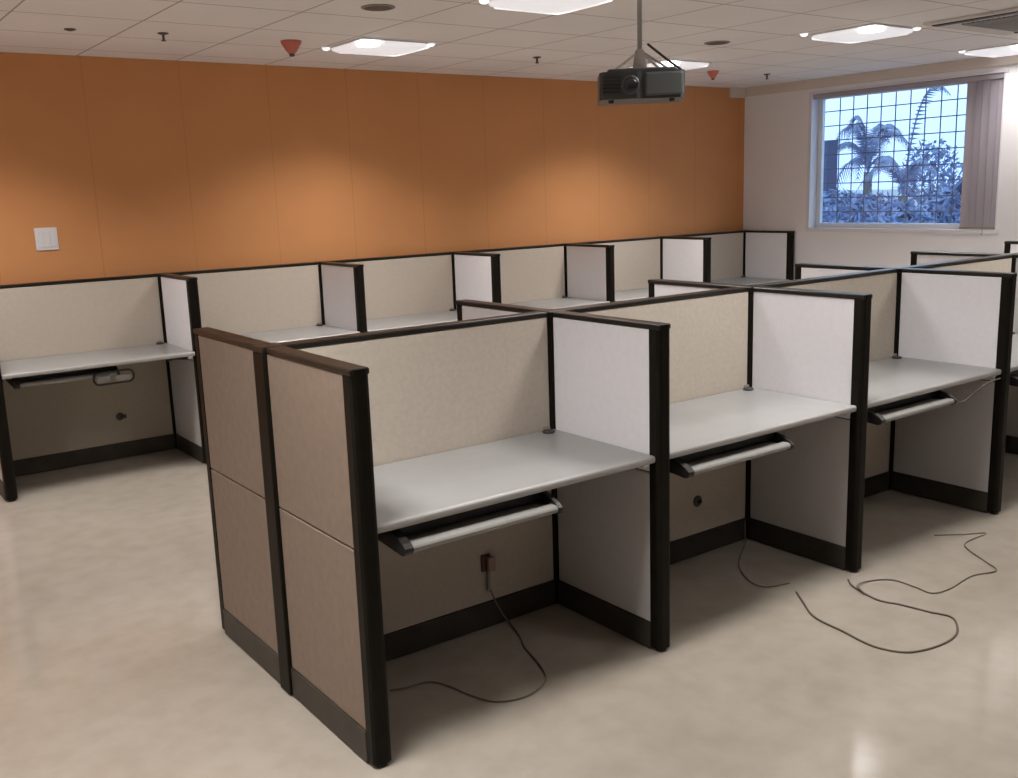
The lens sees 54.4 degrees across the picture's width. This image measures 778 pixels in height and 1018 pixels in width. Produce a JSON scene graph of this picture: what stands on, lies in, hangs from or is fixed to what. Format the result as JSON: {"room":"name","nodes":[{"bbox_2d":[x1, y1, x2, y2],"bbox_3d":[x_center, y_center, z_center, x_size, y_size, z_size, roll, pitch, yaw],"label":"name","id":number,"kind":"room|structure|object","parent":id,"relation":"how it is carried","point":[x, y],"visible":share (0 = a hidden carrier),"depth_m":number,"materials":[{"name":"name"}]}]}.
{"room":"cubicle office","nodes":[
{"label":"cubicle office","id":0,"kind":"room"},
{"bbox_2d":[0,52,744,284],"bbox_3d":[-1.832,-0.987,7.151,10.300,2.580,0.200,-10,14,-35],"label":"wall","id":1,"kind":"structure","parent":0,"point":[138,166],"depth_m":7.25,"materials":[{"name":"paint"}]},
{"bbox_2d":[34,227,58,250],"bbox_3d":[-2.904,-0.942,6.223,0.132,0.140,0.015,-10,14,-35],"label":"wall switch","id":2,"kind":"object","parent":1,"relation":"attached to","point":[45,238],"visible":1,"depth_m":6.22,"materials":[{"name":"white plastic"}]},
{"bbox_2d":[0,448,1017,777],"bbox_3d":[0.995,1.025,3.696,10.700,0.200,9.590,-10,14,-35],"label":"floor","id":3,"kind":"structure","parent":0,"point":[118,660],"depth_m":3.50,"materials":[{"name":"beige plastic"}]},
{"bbox_2d":[0,368,17,501],"bbox_3d":[-3.044,0.024,5.816,0.067,1.200,0.559,-10,14,-35],"label":"wall","id":4,"kind":"structure","parent":3,"relation":"on","point":[8,488],"depth_m":5.66,"materials":[{"name":"brown metal"}]},
{"bbox_2d":[0,274,174,476],"bbox_3d":[-2.766,-0.105,6.406,1.083,1.196,0.067,-10,14,-35],"label":"partition panel","id":5,"kind":"object","parent":3,"relation":"on","point":[54,426],"visible":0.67,"depth_m":6.39,"materials":[{"name":"beige fabric"}]},
{"bbox_2d":[0,341,194,388],"bbox_3d":[-2.580,-0.134,6.139,1.101,0.168,0.566,-10,14,-35],"label":"desk","id":6,"kind":"object","parent":5,"relation":"attached to","point":[101,365],"visible":1,"depth_m":6.00,"materials":[{"name":"grey laminate"}]},
{"bbox_2d":[19,370,116,387],"bbox_3d":[-2.680,-0.075,5.975,0.543,0.025,0.270,-10,14,-35],"label":"tray","id":7,"kind":"object","parent":6,"relation":"on","point":[101,375],"depth_m":5.91,"materials":[{"name":"grey"}]},
{"bbox_2d":[116,413,126,419],"bbox_3d":[-2.565,0.182,6.557,0.066,0.052,0.020,-10,14,-35],"label":"power outlet","id":8,"kind":"object","parent":5,"relation":"attached to","point":[119,416],"visible":1,"depth_m":6.55,"materials":[{"name":"grey plastic"}]},
{"bbox_2d":[155,273,176,448],"bbox_3d":[-2.297,-0.188,6.741,0.083,1.197,0.083,-10,14,-35],"label":"post","id":9,"kind":"object","parent":3,"relation":"on","point":[158,277],"visible":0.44,"depth_m":6.69,"materials":[{"name":"brown metal"}]},
{"bbox_2d":[160,273,206,463],"bbox_3d":[-2.107,-0.141,6.487,0.067,1.200,0.559,-10,14,-35],"label":"wall","id":10,"kind":"structure","parent":3,"relation":"on","point":[180,293],"depth_m":6.43,"materials":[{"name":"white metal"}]},
{"bbox_2d":[193,327,280,683],"bbox_3d":[-0.954,0.400,3.575,0.067,1.200,0.597,-10,14,-35],"label":"end panel","id":11,"kind":"object","parent":3,"relation":"on","point":[225,364],"visible":0.65,"depth_m":3.54,"materials":[{"name":"brown fabric"}]},
{"bbox_2d":[170,262,321,333],"bbox_3d":[-1.829,-0.270,7.076,1.083,1.196,0.067,-10,14,-35],"label":"partition panel","id":12,"kind":"object","parent":3,"relation":"on","point":[253,299],"visible":0.2,"depth_m":7.02,"materials":[{"name":"beige fabric"}]},
{"bbox_2d":[238,322,359,342],"bbox_3d":[-1.633,-0.304,6.794,1.101,0.152,0.601,-10,14,-35],"label":"desk","id":13,"kind":"object","parent":12,"relation":"attached to","point":[320,330],"visible":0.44,"depth_m":6.89,"materials":[{"name":"white laminate"}]},
{"bbox_2d":[252,343,292,694],"bbox_3d":[-0.753,0.445,3.305,0.083,1.197,0.083,-10,14,-35],"label":"post","id":14,"kind":"object","parent":3,"relation":"on","point":[259,354],"visible":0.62,"depth_m":3.26,"materials":[{"name":"brown metal"}]},
{"bbox_2d":[316,261,328,324],"bbox_3d":[-1.360,-0.353,7.412,0.083,1.197,0.083,-10,14,-35],"label":"post","id":15,"kind":"object","parent":3,"relation":"on","point":[319,262],"visible":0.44,"depth_m":7.29,"materials":[{"name":"brown metal"}]},
{"bbox_2d":[266,346,391,767],"bbox_3d":[-0.557,0.493,3.043,0.067,1.200,0.577,-10,14,-35],"label":"end panel","id":16,"kind":"object","parent":3,"relation":"on","point":[320,405],"visible":1,"depth_m":2.95,"materials":[{"name":"brown fabric"}]},
{"bbox_2d":[321,262,366,332],"bbox_3d":[-1.170,-0.306,7.157,0.067,1.200,0.559,-10,14,-35],"label":"wall","id":17,"kind":"structure","parent":3,"relation":"on","point":[343,285],"depth_m":7.01,"materials":[{"name":"white fabric"}]},
{"bbox_2d":[329,252,453,319],"bbox_3d":[-0.891,-0.435,7.747,1.083,1.196,0.067,-10,14,-35],"label":"partition panel","id":18,"kind":"object","parent":3,"relation":"on","point":[401,285],"visible":0.3,"depth_m":7.72,"materials":[{"name":"beige fabric"}]},
{"bbox_2d":[367,308,456,331],"bbox_3d":[-0.696,-0.469,7.465,1.101,0.152,0.601,-10,14,-35],"label":"desk","id":19,"kind":"object","parent":18,"relation":"attached to","point":[387,323],"visible":0.4,"depth_m":7.41,"materials":[{"name":"grey laminate"}]},
{"bbox_2d":[279,311,554,661],"bbox_3d":[-0.284,0.363,3.640,1.083,1.196,0.067,-10,14,-35],"label":"partition panel","id":20,"kind":"object","parent":3,"relation":"on","point":[447,386],"visible":0.46,"depth_m":3.66,"materials":[{"name":"beige fabric"}]},
{"bbox_2d":[481,553,495,591],"bbox_3d":[-0.078,0.707,3.796,0.048,0.149,0.034,-10,14,-35],"label":"power outlet","id":21,"kind":"object","parent":20,"relation":"attached to","point":[488,564],"visible":1,"depth_m":3.79,"materials":[{"name":"brown plastic"}]},
{"bbox_2d":[481,553,489,571],"bbox_3d":[-0.089,0.665,3.795,0.040,0.066,0.012,-10,14,-35],"label":"outlet plate","id":22,"kind":"object","parent":21,"relation":"attached to","point":[485,562],"depth_m":3.78,"materials":[{"name":"brown plastic"}]},
{"bbox_2d":[374,426,654,555],"bbox_3d":[-0.088,0.329,3.358,1.101,0.152,0.601,-10,14,-35],"label":"desk","id":23,"kind":"object","parent":20,"relation":"attached to","point":[424,502],"visible":0.88,"depth_m":3.22,"materials":[{"name":"grey laminate"}]},
{"bbox_2d":[405,501,557,551],"bbox_3d":[-0.139,0.407,3.130,0.543,0.025,0.270,-10,14,-35],"label":"tray","id":24,"kind":"object","parent":23,"relation":"on","point":[437,533],"depth_m":3.05,"materials":[{"name":"grey"}]},
{"bbox_2d":[451,251,459,309],"bbox_3d":[-0.423,-0.518,8.082,0.083,1.197,0.083,-10,14,-35],"label":"post","id":25,"kind":"object","parent":3,"relation":"on","point":[452,252],"visible":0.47,"depth_m":7.96,"materials":[{"name":"brown metal"}]},
{"bbox_2d":[390,590,546,702],"bbox_3d":[-0.050,0.916,3.495,0.428,0.161,0.643,6,14,36],"label":"loose cable","id":26,"kind":"object","parent":3,"relation":"on","point":[532,656],"visible":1,"depth_m":3.40,"materials":[{"name":"brown plastic"}]},
{"bbox_2d":[454,252,501,307],"bbox_3d":[-0.233,-0.471,7.828,0.067,1.200,0.559,-10,14,-35],"label":"wall","id":27,"kind":"structure","parent":3,"relation":"on","point":[477,275],"depth_m":7.69,"materials":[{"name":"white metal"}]},
{"bbox_2d":[455,299,545,320],"bbox_3d":[-0.017,0.235,4.246,0.067,1.200,0.597,-10,14,-35],"label":"wall","id":28,"kind":"structure","parent":3,"relation":"on","point":[467,309],"depth_m":4.18,"materials":[{"name":"white fabric"}]},
{"bbox_2d":[460,244,564,303],"bbox_3d":[0.046,-0.600,8.418,1.083,1.196,0.067,-10,14,-35],"label":"partition panel","id":29,"kind":"object","parent":3,"relation":"on","point":[528,273],"visible":0.27,"depth_m":8.42,"materials":[{"name":"beige fabric"}]},
{"bbox_2d":[509,295,609,308],"bbox_3d":[0.241,-0.634,8.136,1.101,0.152,0.601,-10,14,-35],"label":"desk","id":30,"kind":"object","parent":29,"relation":"attached to","point":[564,302],"visible":0.34,"depth_m":8.23,"materials":[{"name":"grey laminate"}]},
{"bbox_2d":[538,309,565,603],"bbox_3d":[0.184,0.280,3.975,0.083,1.197,0.083,-10,14,-35],"label":"post","id":31,"kind":"object","parent":3,"relation":"on","point":[550,335],"visible":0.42,"depth_m":3.88,"materials":[{"name":"brown metal"}]},
{"bbox_2d":[560,243,570,296],"bbox_3d":[0.514,-0.683,8.753,0.083,1.197,0.083,-10,14,-35],"label":"post","id":32,"kind":"object","parent":3,"relation":"on","point":[565,246],"visible":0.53,"depth_m":8.63,"materials":[{"name":"brown metal"}]},
{"bbox_2d":[566,243,614,301],"bbox_3d":[0.704,-0.636,8.499,0.067,1.200,0.559,-10,14,-35],"label":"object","id":33,"kind":"structure","parent":3,"relation":"on","point":[590,267],"depth_m":8.38,"materials":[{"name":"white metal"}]},
{"bbox_2d":[552,311,670,651],"bbox_3d":[0.380,0.328,3.714,0.067,1.200,0.577,-10,14,-35],"label":"wall","id":34,"kind":"structure","parent":3,"relation":"on","point":[612,374],"depth_m":3.63,"materials":[{"name":"white fabric"}]},
{"bbox_2d":[573,237,659,290],"bbox_3d":[0.983,-0.765,9.088,1.083,1.196,0.067,-10,14,-35],"label":"partition panel","id":35,"kind":"object","parent":3,"relation":"on","point":[636,260],"visible":0.27,"depth_m":9.12,"materials":[{"name":"beige fabric"}]},
{"bbox_2d":[615,288,648,301],"bbox_3d":[1.179,-0.799,8.806,1.101,0.152,0.601,-10,14,-35],"label":"desk","id":36,"kind":"object","parent":35,"relation":"attached to","point":[632,294],"visible":0.06,"depth_m":8.69,"materials":[{"name":"white laminate"}]},
{"bbox_2d":[560,287,748,563],"bbox_3d":[0.653,0.198,4.311,1.083,1.196,0.067,-10,14,-35],"label":"partition panel","id":37,"kind":"object","parent":3,"relation":"on","point":[709,328],"visible":0.41,"depth_m":4.42,"materials":[{"name":"beige fabric"}]},
{"bbox_2d":[693,495,701,506],"bbox_3d":[0.855,0.507,4.467,0.052,0.052,0.020,-10,14,-35],"label":"power outlet","id":38,"kind":"object","parent":37,"relation":"attached to","point":[697,501],"visible":1,"depth_m":4.46,"materials":[{"name":"grey plastic"}]},
{"bbox_2d":[670,384,856,477],"bbox_3d":[0.849,0.164,4.029,1.101,0.152,0.601,-10,14,-35],"label":"desk","id":39,"kind":"object","parent":37,"relation":"attached to","point":[708,433],"visible":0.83,"depth_m":3.90,"materials":[{"name":"grey laminate"}]},
{"bbox_2d":[686,441,790,474],"bbox_3d":[0.798,0.242,3.800,0.543,0.025,0.270,-10,14,-35],"label":"tray","id":40,"kind":"object","parent":39,"relation":"on","point":[710,460],"depth_m":3.72,"materials":[{"name":"grey"}]},
{"bbox_2d":[656,236,664,278],"bbox_3d":[1.451,-0.848,9.424,0.083,1.197,0.083,-10,14,-35],"label":"post","id":41,"kind":"object","parent":3,"relation":"on","point":[661,238],"visible":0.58,"depth_m":9.29,"materials":[{"name":"brown metal"}]},
{"bbox_2d":[662,236,711,282],"bbox_3d":[1.641,-0.801,9.169,0.067,1.200,0.559,-10,14,-35],"label":"wall","id":42,"kind":"structure","parent":3,"relation":"on","point":[684,258],"depth_m":9.04,"materials":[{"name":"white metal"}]},
{"bbox_2d":[648,279,742,297],"bbox_3d":[0.920,0.070,4.916,0.067,1.200,0.597,-10,14,-35],"label":"wall","id":43,"kind":"structure","parent":3,"relation":"on","point":[657,287],"depth_m":4.86,"materials":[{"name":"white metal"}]},
{"bbox_2d":[671,231,743,279],"bbox_3d":[1.920,-0.929,9.759,1.083,1.196,0.067,-10,14,-35],"label":"partition panel","id":44,"kind":"object","parent":3,"relation":"on","point":[726,247],"visible":0.29,"depth_m":9.82,"materials":[{"name":"beige fabric"}]},
{"bbox_2d":[711,275,788,284],"bbox_3d":[2.116,-0.964,9.477,1.101,0.152,0.601,-10,14,-35],"label":"desk","id":45,"kind":"object","parent":44,"relation":"attached to","point":[743,280],"visible":0.34,"depth_m":9.58,"materials":[{"name":"grey laminate"}]},
{"bbox_2d":[739,230,745,275],"bbox_3d":[2.388,-1.012,10.094,0.083,1.197,0.083,-10,14,-35],"label":"post","id":46,"kind":"object","parent":3,"relation":"on","point":[744,232],"visible":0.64,"depth_m":9.96,"materials":[{"name":"brown metal"}]},
{"bbox_2d":[738,285,759,538],"bbox_3d":[1.122,0.115,4.646,0.083,1.197,0.083,-10,14,-35],"label":"post","id":47,"kind":"object","parent":3,"relation":"on","point":[750,292],"visible":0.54,"depth_m":4.55,"materials":[{"name":"brown metal"}]},
{"bbox_2d":[738,521,789,586],"bbox_3d":[1.071,0.727,4.398,0.158,0.103,0.545,-3,11,-7],"label":"loose cable","id":48,"kind":"object","parent":3,"relation":"on","point":[744,521],"visible":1,"depth_m":4.33,"materials":[{"name":"brown plastic"}]},
{"bbox_2d":[745,230,794,279],"bbox_3d":[2.579,-0.966,9.840,0.067,1.200,0.559,-10,14,-35],"label":"wall","id":49,"kind":"structure","parent":3,"relation":"on","point":[769,254],"depth_m":9.73,"materials":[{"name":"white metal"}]},
{"bbox_2d":[749,286,872,571],"bbox_3d":[1.317,0.163,4.385,0.067,1.200,0.577,-10,14,-35],"label":"wall","id":50,"kind":"structure","parent":3,"relation":"on","point":[807,499],"depth_m":4.31,"materials":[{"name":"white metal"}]},
{"bbox_2d":[756,268,897,497],"bbox_3d":[1.590,0.033,4.981,1.083,1.196,0.067,-10,14,-35],"label":"partition panel","id":51,"kind":"object","parent":3,"relation":"on","point":[881,283],"visible":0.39,"depth_m":5.14,"materials":[{"name":"beige fabric"}]},
{"bbox_2d":[867,354,1000,424],"bbox_3d":[1.786,-0.001,4.699,1.101,0.152,0.601,-10,14,-35],"label":"desk","id":52,"kind":"object","parent":51,"relation":"attached to","point":[899,387],"visible":0.66,"depth_m":4.56,"materials":[{"name":"white laminate"}]},
{"bbox_2d":[877,398,954,421],"bbox_3d":[1.735,0.077,4.471,0.543,0.025,0.270,-10,14,-35],"label":"tray","id":53,"kind":"object","parent":52,"relation":"on","point":[908,407],"depth_m":4.40,"materials":[{"name":"grey"}]},
{"bbox_2d":[957,378,1000,402],"bbox_3d":[2.204,0.008,4.669,0.401,0.072,0.022,-10,14,-35],"label":"cable","id":54,"kind":"object","parent":52,"relation":"hanging from","point":[997,378],"visible":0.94,"depth_m":4.67,"materials":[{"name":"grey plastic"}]},
{"bbox_2d":[795,263,890,279],"bbox_3d":[1.857,-0.094,5.587,0.067,1.200,0.597,-10,14,-35],"label":"wall","id":55,"kind":"structure","parent":3,"relation":"on","point":[802,270],"depth_m":5.54,"materials":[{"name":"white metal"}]},
{"bbox_2d":[796,579,958,652],"bbox_3d":[1.404,0.875,3.851,0.468,0.008,0.641,-10,14,-35],"label":"loose cable","id":56,"kind":"object","parent":3,"relation":"on","point":[850,583],"visible":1,"depth_m":3.75,"materials":[{"name":"brown plastic"}]},
{"bbox_2d":[886,267,907,489],"bbox_3d":[2.059,-0.050,5.317,0.083,1.197,0.083,-10,14,-35],"label":"post","id":57,"kind":"object","parent":3,"relation":"on","point":[899,273],"visible":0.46,"depth_m":5.22,"materials":[{"name":"brown metal"}]},
{"bbox_2d":[856,532,996,593],"bbox_3d":[1.898,0.763,4.308,0.374,0.016,1.053,9,16,44],"label":"loose cable","id":58,"kind":"object","parent":3,"relation":"on","point":[862,591],"visible":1,"depth_m":4.18,"materials":[{"name":"brown plastic"}]},
{"bbox_2d":[892,268,1016,514],"bbox_3d":[2.254,-0.002,5.055,0.067,1.200,0.577,-10,14,-35],"label":"wall","id":59,"kind":"structure","parent":3,"relation":"on","point":[954,454],"depth_m":4.99,"materials":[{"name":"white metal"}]},
{"bbox_2d":[903,254,1012,272],"bbox_3d":[2.527,-0.132,5.652,1.083,1.196,0.067,-10,14,-35],"label":"partition panel","id":60,"kind":"object","parent":3,"relation":"on","point":[995,263],"visible":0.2,"depth_m":5.62,"materials":[{"name":"beige fabric"}]},
{"bbox_2d":[1009,332,1017,386],"bbox_3d":[2.723,-0.166,5.370,1.101,0.152,0.601,-10,14,-35],"label":"desk","id":61,"kind":"object","parent":60,"relation":"attached to","point":[1014,355],"visible":0.12,"depth_m":4.99,"materials":[{"name":"laminate"}]},
{"bbox_2d":[910,251,1005,265],"bbox_3d":[2.794,-0.259,6.258,0.067,1.200,0.597,-10,14,-35],"label":"wall","id":62,"kind":"structure","parent":3,"relation":"on","point":[917,257],"depth_m":6.21,"materials":[{"name":"white fabric"}]},
{"bbox_2d":[1004,241,1017,252],"bbox_3d":[3.732,-0.424,6.928,0.067,1.200,0.597,-10,14,-35],"label":"wall","id":63,"kind":"structure","parent":3,"relation":"on","point":[1010,246],"depth_m":7.00,"materials":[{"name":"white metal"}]},
{"bbox_2d":[1005,254,1017,453],"bbox_3d":[3.191,-0.167,5.726,0.067,1.200,0.577,-10,14,-35],"label":"wall","id":64,"kind":"structure","parent":3,"relation":"on","point":[1011,444],"depth_m":5.97,"materials":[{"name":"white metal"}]},
{"bbox_2d":[1006,253,1017,272],"bbox_3d":[2.996,-0.215,5.987,0.083,1.197,0.083,-10,14,-35],"label":"post","id":65,"kind":"object","parent":3,"relation":"on","point":[1013,265],"visible":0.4,"depth_m":5.83,"materials":[{"name":"brown metal"}]},
{"bbox_2d":[0,0,1017,87],"bbox_3d":[0.904,-1.700,3.153,10.700,0.200,9.590,-10,14,-35],"label":"ceiling","id":66,"kind":"structure","parent":0,"point":[471,37],"depth_m":5.83,"materials":[{"name":"tile"}]},
{"bbox_2d":[64,28,75,30],"bbox_3d":[-2.326,-1.903,5.250,0.060,0.010,0.060,-10,14,-35],"label":"ceiling disc","id":67,"kind":"object","parent":66,"relation":"attached to","point":[66,29],"visible":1,"depth_m":5.23,"materials":[{"name":"brown metal"}]},
{"bbox_2d":[157,32,168,41],"bbox_3d":[-1.909,-1.944,5.473,0.060,0.043,0.060,-10,14,-35],"label":"sprinkler head","id":68,"kind":"object","parent":66,"relation":"attached to","point":[163,34],"visible":1,"depth_m":5.46},
{"bbox_2d":[280,39,301,56],"bbox_3d":[-1.295,-2.027,5.902,0.124,0.088,0.124,-10,14,-35],"label":"fire alarm","id":69,"kind":"object","parent":66,"relation":"attached to","point":[291,46],"visible":1,"depth_m":5.87,"materials":[{"name":"red plastic"}]},
{"bbox_2d":[321,46,330,50],"bbox_3d":[-1.137,-2.115,6.155,0.060,0.024,0.060,-10,14,-35],"label":"recessed light","id":70,"kind":"object","parent":66,"relation":"in","point":[325,48],"visible":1,"depth_m":6.14,"materials":[{"name":"white plastic"}]},
{"bbox_2d":[361,4,394,10],"bbox_3d":[-0.651,-1.894,4.925,0.170,0.009,0.170,-10,14,-35],"label":"ceiling speaker","id":71,"kind":"object","parent":66,"relation":"attached to","point":[370,7],"visible":1,"depth_m":4.89,"materials":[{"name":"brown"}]},
{"bbox_2d":[330,37,428,56],"bbox_3d":[-0.806,-2.132,6.218,0.556,0.038,0.556,-10,14,-35],"label":"recessed light","id":72,"kind":"object","parent":66,"relation":"in","point":[362,45],"visible":0.99,"depth_m":6.09,"materials":[{"name":"white plastic"}]},
{"bbox_2d":[427,42,435,46],"bbox_3d":[-0.483,-2.133,6.134,0.060,0.024,0.060,-10,14,-35],"label":"recessed light","id":73,"kind":"object","parent":66,"relation":"in","point":[431,44],"visible":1,"depth_m":6.12,"materials":[{"name":"white"}]},
{"bbox_2d":[478,0,488,3],"bbox_3d":[-0.121,-1.881,4.806,0.060,0.024,0.060,-10,14,-35],"label":"recessed light","id":74,"kind":"object","parent":66,"relation":"in","point":[480,1],"visible":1,"depth_m":4.79,"materials":[{"name":"white plastic"}]},
{"bbox_2d":[486,0,612,14],"bbox_3d":[0.207,-1.895,4.860,0.556,0.038,0.556,-10,14,-35],"label":"recessed light","id":75,"kind":"object","parent":66,"relation":"in","point":[555,7],"visible":0.98,"depth_m":4.86,"materials":[{"name":"white plastic"}]},
{"bbox_2d":[597,0,684,104],"bbox_3d":[0.521,-1.440,3.939,0.338,0.592,0.285,-1,11,4],"label":"ceiling projector","id":76,"kind":"object","parent":66,"relation":"hanging from","point":[639,84],"visible":1,"depth_m":3.88,"materials":[{"name":"grey plastic"}]},
{"bbox_2d":[602,76,619,93],"bbox_3d":[0.400,-1.190,3.881,0.070,0.062,0.012,-1,11,4],"label":"vent","id":77,"kind":"object","parent":76,"relation":"attached to","point":[610,84],"depth_m":3.88,"materials":[{"name":"black plastic"}]},
{"bbox_2d":[627,59,711,69],"bbox_3d":[1.238,-2.491,7.681,0.556,0.038,0.556,-10,14,-35],"label":"recessed light","id":78,"kind":"object","parent":66,"relation":"in","point":[684,64],"visible":0.38,"depth_m":7.50,"materials":[{"name":"white plastic"}]},
{"bbox_2d":[707,70,718,79],"bbox_3d":[1.685,-2.590,8.184,0.099,0.070,0.099,-10,14,-35],"label":"fire alarm","id":79,"kind":"object","parent":66,"relation":"attached to","point":[712,74],"visible":1,"depth_m":8.15,"materials":[{"name":"red plastic"}]},
{"bbox_2d":[704,41,729,44],"bbox_3d":[1.374,-2.285,6.547,0.170,0.009,0.170,-10,14,-35],"label":"ceiling speaker","id":80,"kind":"object","parent":66,"relation":"attached to","point":[710,42],"visible":1,"depth_m":6.52,"materials":[{"name":"grey"}]},
{"bbox_2d":[799,32,808,36],"bbox_3d":[1.857,-2.232,6.237,0.060,0.024,0.060,-10,14,-35],"label":"recessed light","id":81,"kind":"object","parent":66,"relation":"in","point":[803,34],"visible":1,"depth_m":6.22,"materials":[{"name":"white plastic"}]},
{"bbox_2d":[808,23,914,43],"bbox_3d":[2.251,-2.255,6.324,0.556,0.038,0.556,-10,14,-35],"label":"recessed light","id":82,"kind":"object","parent":66,"relation":"in","point":[872,31],"visible":0.99,"depth_m":6.20,"materials":[{"name":"white plastic"}]},
{"bbox_2d":[912,26,921,30],"bbox_3d":[2.530,-2.236,6.144,0.060,0.024,0.060,-10,14,-35],"label":"recessed light","id":83,"kind":"object","parent":66,"relation":"in","point":[915,28],"visible":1,"depth_m":6.13,"materials":[{"name":"white plastic"}]},
{"bbox_2d":[923,7,1017,34],"bbox_3d":[3.165,-2.206,5.893,0.950,0.026,0.950,-10,14,-35],"label":"air conditioner","id":84,"kind":"object","parent":66,"relation":"attached to","point":[1003,21],"visible":1,"depth_m":5.93,"materials":[{"name":"grey metal"}]},
{"bbox_2d":[961,15,1017,31],"bbox_3d":[3.165,-2.197,5.894,0.620,0.009,0.640,-10,14,-35],"label":"grille","id":85,"kind":"object","parent":84,"relation":"attached to","point":[1009,22],"depth_m":5.96,"materials":[{"name":"grey metal"}]},
{"bbox_2d":[961,43,1017,56],"bbox_3d":[3.733,-2.515,7.384,0.556,0.038,0.556,-10,14,-35],"label":"recessed light","id":86,"kind":"object","parent":66,"relation":"in","point":[1008,49],"visible":0.98,"depth_m":7.31,"materials":[{"name":"white plastic"}]},
{"bbox_2d":[743,64,1017,279],"bbox_3d":[5.176,-1.081,6.449,0.200,2.580,9.190,-10,14,-35],"label":"wall","id":87,"kind":"structure","parent":0,"point":[776,124],"depth_m":9.34,"materials":[{"name":"paint"}]},
{"bbox_2d":[729,55,1017,97],"bbox_3d":[4.962,-2.271,6.082,0.230,0.090,9.190,-10,14,-35],"label":"trim","id":88,"kind":"structure","parent":87,"relation":"attached to","point":[983,62],"depth_m":8.59,"materials":[{"name":"beige paint"}]},
{"bbox_2d":[806,69,1007,233],"bbox_3d":[3.441,-2.013,8.639,0.206,1.275,1.860,-10,14,-35],"label":"window","id":89,"kind":"structure","parent":87,"relation":"in","point":[816,123],"depth_m":9.18,"materials":[{"name":"white paint"}]},
{"bbox_2d":[822,85,966,222],"bbox_3d":[3.499,-2.028,8.681,0.021,1.221,1.796,-10,14,-35],"label":"window grille","id":90,"kind":"object","parent":89,"relation":"attached to","point":[957,99],"visible":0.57,"depth_m":8.76,"materials":[{"name":"blue"}]},
{"bbox_2d":[813,73,1003,234],"bbox_3d":[3.387,-1.982,8.590,0.067,1.261,1.813,-10,14,-35],"label":"vertical blind","id":91,"kind":"object","parent":89,"relation":"attached to","point":[984,101],"visible":1,"depth_m":8.02,"materials":[{"name":"grey fabric"}]},
{"label":"outside","id":92,"kind":"structure","parent":0,"visible":0},
{"bbox_3d":[24.085,-6.289,52.168,81.800,0.300,90.000,-10,14,-35],"label":"ground","id":93,"kind":"structure","parent":92,"visible":0},
{"bbox_2d":[822,141,837,217],"bbox_3d":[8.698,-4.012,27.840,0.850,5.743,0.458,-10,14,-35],"label":"tower block","id":94,"kind":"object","parent":93,"relation":"on","point":[830,147],"visible":0.02,"depth_m":27.31,"materials":[{"name":"blue"}]},
{"bbox_2d":[822,187,873,222],"bbox_3d":[7.826,-2.503,23.581,1.930,4.507,2.030,-10,14,-35],"label":"leafy tree","id":95,"kind":"object","parent":93,"relation":"on","point":[828,202],"visible":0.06,"depth_m":23.07,"materials":[{"name":"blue plant"}]},
{"bbox_2d":[822,190,911,222],"bbox_3d":[7.252,-1.781,20.199,1.759,4.450,1.942,-10,14,-35],"label":"leafy tree","id":96,"kind":"object","parent":93,"relation":"on","point":[870,203],"visible":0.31,"depth_m":19.61,"materials":[{"name":"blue plant"}]},
{"bbox_2d":[836,115,917,202],"bbox_3d":[12.607,-6.151,35.002,2.806,6.894,4.272,-10,14,-35],"label":"palm tree","id":97,"kind":"object","parent":93,"relation":"on","point":[859,131],"visible":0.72,"depth_m":34.52,"materials":[{"name":"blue plant"}]},
{"bbox_2d":[839,187,945,208],"bbox_3d":[16.546,-6.272,41.661,6.050,4.263,3.782,-10,14,-35],"label":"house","id":98,"kind":"structure","parent":93,"relation":"on","point":[895,190],"depth_m":38.80,"materials":[{"name":"blue"}]},
{"bbox_2d":[868,199,936,222],"bbox_3d":[6.103,-0.783,15.613,1.039,4.360,1.134,-10,14,-35],"label":"leafy tree","id":99,"kind":"object","parent":93,"relation":"on","point":[883,217],"visible":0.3,"depth_m":15.02,"materials":[{"name":"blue plant"}]},
{"bbox_2d":[855,87,950,203],"bbox_3d":[11.881,-5.244,29.622,2.665,7.266,2.377,6,14,36],"label":"palm tree","id":100,"kind":"object","parent":93,"relation":"on","point":[912,170],"visible":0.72,"depth_m":29.17,"materials":[{"name":"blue plant"}]},
{"bbox_2d":[897,138,962,208],"bbox_3d":[15.431,-6.087,36.402,2.244,6.030,2.469,-10,14,-35],"label":"leafy tree","id":101,"kind":"object","parent":93,"relation":"on","point":[943,152],"visible":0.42,"depth_m":35.66,"materials":[{"name":"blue plant"}]},
{"bbox_2d":[924,187,960,222],"bbox_3d":[7.381,-1.152,16.912,0.640,4.492,0.813,-10,14,-35],"label":"leafy tree","id":102,"kind":"object","parent":93,"relation":"on","point":[943,202],"visible":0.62,"depth_m":16.37,"materials":[{"name":"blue plant"}]},
{"bbox_2d":[950,177,961,194],"bbox_3d":[12.075,-2.263,21.165,6.400,4.699,3.569,-10,14,-35],"label":"garage","id":103,"kind":"structure","parent":93,"relation":"on","point":[958,185],"depth_m":19.67,"materials":[{"name":"blue"}]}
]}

